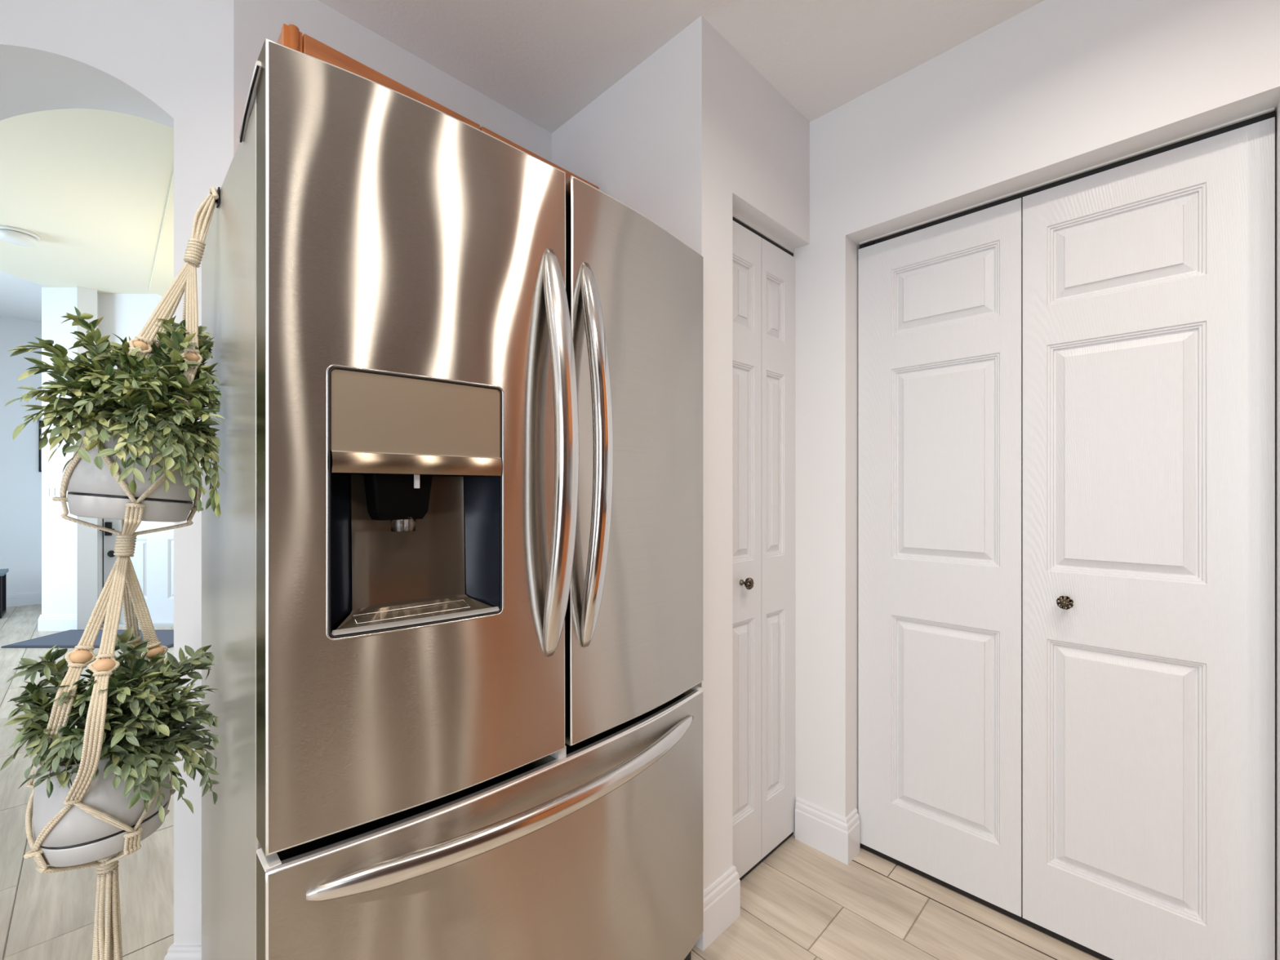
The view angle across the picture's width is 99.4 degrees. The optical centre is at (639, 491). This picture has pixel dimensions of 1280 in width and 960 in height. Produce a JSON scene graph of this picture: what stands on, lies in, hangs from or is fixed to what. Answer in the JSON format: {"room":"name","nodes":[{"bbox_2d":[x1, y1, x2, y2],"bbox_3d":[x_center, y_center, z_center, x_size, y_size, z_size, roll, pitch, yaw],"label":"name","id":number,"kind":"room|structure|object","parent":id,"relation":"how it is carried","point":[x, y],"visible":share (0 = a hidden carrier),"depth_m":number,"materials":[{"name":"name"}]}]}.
{"room":"kitchen","nodes":[
{"label":"kitchen","id":0,"kind":"room"},
{"bbox_2d":[0,271,46,322],"bbox_3d":[-6.765,-1.836,5.400,3.470,0.100,8.200,0,0,0],"label":"ceiling","id":1,"kind":"structure","parent":0,"point":[20,298],"depth_m":5.01,"materials":[{"name":"white paint"}]},
{"bbox_2d":[0,286,97,630],"bbox_3d":[-6.647,-0.304,4.101,3.600,2.964,2.000,0,0,-45],"label":"wall","id":2,"kind":"structure","parent":0,"point":[20,479],"depth_m":5.58,"materials":[{"name":"white paint"}]},
{"bbox_2d":[6,591,41,607],"bbox_3d":[-7.253,1.110,4.757,3.270,0.136,0.015,0,0,-45],"label":"baseboard","id":3,"kind":"structure","parent":2,"relation":"attached to","point":[25,598],"depth_m":5.62,"materials":[{"name":"white paint"}]},
{"bbox_2d":[38,420,41,471],"bbox_3d":[-6.213,-0.480,5.789,0.266,0.540,0.022,0,0,-45],"label":"picture frame","id":4,"kind":"object","parent":2,"relation":"attached to","point":[39,421],"visible":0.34,"depth_m":5.69,"materials":[{"name":"black metal"}]},
{"bbox_2d":[40,427,41,470],"bbox_3d":[-6.218,-0.480,5.794,0.236,0.510,0.008,0,0,-45],"label":"print","id":5,"kind":"object","parent":4,"relation":"attached to","point":[41,428],"depth_m":5.71,"materials":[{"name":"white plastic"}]},
{"bbox_2d":[0,108,173,293],"bbox_3d":[-2.615,-1.811,3.250,4.830,0.150,3.900,0,0,0],"label":"ceiling","id":6,"kind":"structure","parent":0,"point":[94,185],"depth_m":3.16,"materials":[{"name":"beige paint"}]},
{"bbox_2d":[0,225,40,246],"bbox_3d":[-4.170,-1.703,3.635,0.210,0.066,0.210,0,0,-45],"label":"smoke detector","id":7,"kind":"object","parent":6,"relation":"attached to","point":[14,235],"visible":1,"depth_m":3.60,"materials":[{"name":"white plastic"}]},
{"bbox_2d":[41,287,173,614],"bbox_3d":[-3.707,-0.279,4.833,2.750,2.914,0.447,0,0,0],"label":"wall","id":8,"kind":"structure","parent":0,"point":[124,315],"depth_m":4.61,"materials":[{"name":"white paint"}]},
{"bbox_2d":[44,484,68,498],"bbox_3d":[-4.954,0.000,4.604,0.200,0.116,0.011,0,0,0],"label":"light switch","id":9,"kind":"object","parent":8,"relation":"attached to","point":[50,491],"visible":0.66,"depth_m":4.60,"materials":[{"name":"white plastic"}]},
{"bbox_2d":[37,614,76,631],"bbox_3d":[-4.927,1.110,4.742,0.339,0.136,0.295,0,0,0],"label":"baseboard","id":10,"kind":"structure","parent":8,"relation":"attached to","point":[45,622],"depth_m":4.59,"materials":[{"name":"white paint"}]},
{"bbox_2d":[99,518,173,626],"bbox_3d":[-4.342,0.123,4.785,1.025,2.110,0.105,0,0,0],"label":"door","id":11,"kind":"structure","parent":8,"relation":"in","point":[153,560],"depth_m":4.79,"materials":[{"name":"white paint"}]},
{"bbox_2d":[149,170,173,296],"bbox_3d":[-2.545,-1.718,3.468,0.752,0.036,4.103,0,0,-45],"label":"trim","id":12,"kind":"structure","parent":8,"relation":"attached to","point":[162,274],"depth_m":3.91,"materials":[{"name":"beige paint"}]},
{"bbox_2d":[0,0,233,945],"bbox_3d":[-2.767,-0.279,1.354,3.786,2.914,0.212,0,0,0],"label":"wall","id":13,"kind":"structure","parent":0,"point":[169,63],"depth_m":1.25,"materials":[{"name":"white paint"}]},
{"bbox_2d":[164,942,201,959],"bbox_3d":[-0.907,1.110,1.341,0.360,0.136,0.217,0,0,0],"label":"baseboard","id":14,"kind":"structure","parent":13,"relation":"attached to","point":[174,952],"depth_m":1.24,"materials":[{"name":"white paint"}]},
{"bbox_2d":[233,0,551,162],"bbox_3d":[-0.690,-0.279,1.584,0.965,2.914,0.130,0,0,-45],"label":"wall","id":15,"kind":"structure","parent":0,"point":[255,21],"depth_m":1.44,"materials":[{"name":"white paint"}]},
{"bbox_2d":[276,22,599,189],"bbox_3d":[-0.499,-0.752,1.465,0.850,0.334,0.304,0,0,-45],"label":"upper cabinet","id":16,"kind":"object","parent":15,"relation":"attached to","point":[291,37],"visible":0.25,"depth_m":1.16,"materials":[{"name":"brown wood"}]},
{"bbox_2d":[0,604,1101,959],"bbox_3d":[-2.281,1.208,1.468,6.050,0.060,12.108,0,0,-45],"label":"floor","id":17,"kind":"structure","parent":0,"point":[801,902],"depth_m":1.54,"materials":[{"name":"beige tile"}]},
{"bbox_2d":[0,568,8,618],"bbox_3d":[-6.362,0.966,4.895,0.845,0.425,0.400,0,0,-45],"label":"bench","id":18,"kind":"object","parent":17,"relation":"on","point":[3,572],"visible":1,"depth_m":5.28,"materials":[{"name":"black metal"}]},
{"bbox_2d":[0,629,173,648],"bbox_3d":[-4.184,1.170,4.341,1.265,0.016,0.498,0,0,0],"label":"doormat","id":19,"kind":"object","parent":17,"relation":"on","point":[70,638],"visible":0.46,"depth_m":4.25,"materials":[{"name":"grey"}]},
{"bbox_2d":[201,38,703,959],"bbox_3d":[-0.342,0.296,1.199,0.919,1.763,0.715,0,0,-45],"label":"refrigerator","id":20,"kind":"object","parent":17,"relation":"on","point":[452,560],"visible":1,"depth_m":0.86,"materials":[{"name":"metal"}]},
{"bbox_2d":[209,186,220,208],"bbox_3d":[-0.752,-0.522,0.959,0.014,0.028,0.024,0,0,-45],"label":"hook","id":21,"kind":"object","parent":20,"relation":"attached to","point":[218,201],"visible":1,"depth_m":0.95,"materials":[{"name":"black metal"}]},
{"bbox_2d":[22,186,218,959],"bbox_3d":[-0.834,0.168,0.870,0.199,1.407,0.226,0,0,7],"label":"macrame hanger","id":22,"kind":"object","parent":21,"relation":"hanging from","point":[122,588],"visible":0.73,"depth_m":0.85,"materials":[{"name":"fabric"}]},
{"bbox_2d":[0,626,219,866],"bbox_3d":[-0.808,0.384,0.852,0.240,0.338,0.215,0,0,-32],"label":"potted plant","id":23,"kind":"object","parent":22,"relation":"hanging from","point":[143,731],"visible":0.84,"depth_m":0.81,"materials":[{"name":"plant"}]},
{"bbox_2d":[4,306,224,522],"bbox_3d":[-0.785,-0.121,0.866,0.242,0.345,0.239,0,0,-12],"label":"potted plant","id":24,"kind":"object","parent":22,"relation":"hanging from","point":[144,431],"visible":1,"depth_m":0.82,"materials":[{"name":"plant"}]},
{"bbox_2d":[551,15,732,890],"bbox_3d":[-0.070,-0.279,1.739,0.137,2.914,0.788,0,0,-45],"label":"wall","id":25,"kind":"structure","parent":0,"point":[658,141],"depth_m":1.48,"materials":[{"name":"white paint"}]},
{"bbox_2d":[694,865,740,951],"bbox_3d":[0.108,1.110,1.562,0.166,0.136,0.315,0,0,-45],"label":"baseboard","id":26,"kind":"structure","parent":25,"relation":"attached to","point":[722,899],"depth_m":1.45,"materials":[{"name":"white paint"}]},
{"bbox_2d":[317,0,1044,133],"bbox_3d":[-1.100,-1.290,0.711,4.250,0.100,5.960,0,0,-45],"label":"ceiling","id":27,"kind":"structure","parent":0,"point":[544,61],"depth_m":1.48,"materials":[{"name":"white paint"}]},
{"bbox_2d":[732,45,809,248],"bbox_3d":[0.374,-1.036,1.704,0.441,0.408,0.110,0,0,-45],"label":"wall","id":28,"kind":"structure","parent":0,"point":[771,137],"depth_m":1.64,"materials":[{"name":"white paint"}]},
{"bbox_2d":[732,210,795,880],"bbox_3d":[0.379,0.172,1.699,0.441,2.007,0.074,0,0,-45],"label":"door","id":29,"kind":"structure","parent":28,"relation":"in","point":[764,266],"depth_m":1.71,"materials":[{"name":"white paint"}]},
{"bbox_2d":[792,0,1279,959],"bbox_3d":[1.246,-0.031,1.225,0.115,2.418,3.370,0,0,-45],"label":"wall","id":30,"kind":"structure","parent":0,"point":[1055,89],"depth_m":1.53,"materials":[{"name":"white paint"}]},
{"bbox_2d":[795,796,859,865],"bbox_3d":[0.623,1.110,1.810,0.090,0.136,0.184,0,0,-45],"label":"baseboard","id":31,"kind":"structure","parent":30,"relation":"attached to","point":[836,836],"depth_m":1.77,"materials":[{"name":"white paint"}]},
{"bbox_2d":[857,106,1275,959],"bbox_3d":[1.035,0.177,1.472,0.897,1.995,0.074,0,0,45],"label":"door","id":32,"kind":"structure","parent":30,"relation":"in","point":[1066,384],"depth_m":1.38,"materials":[{"name":"white paint"}]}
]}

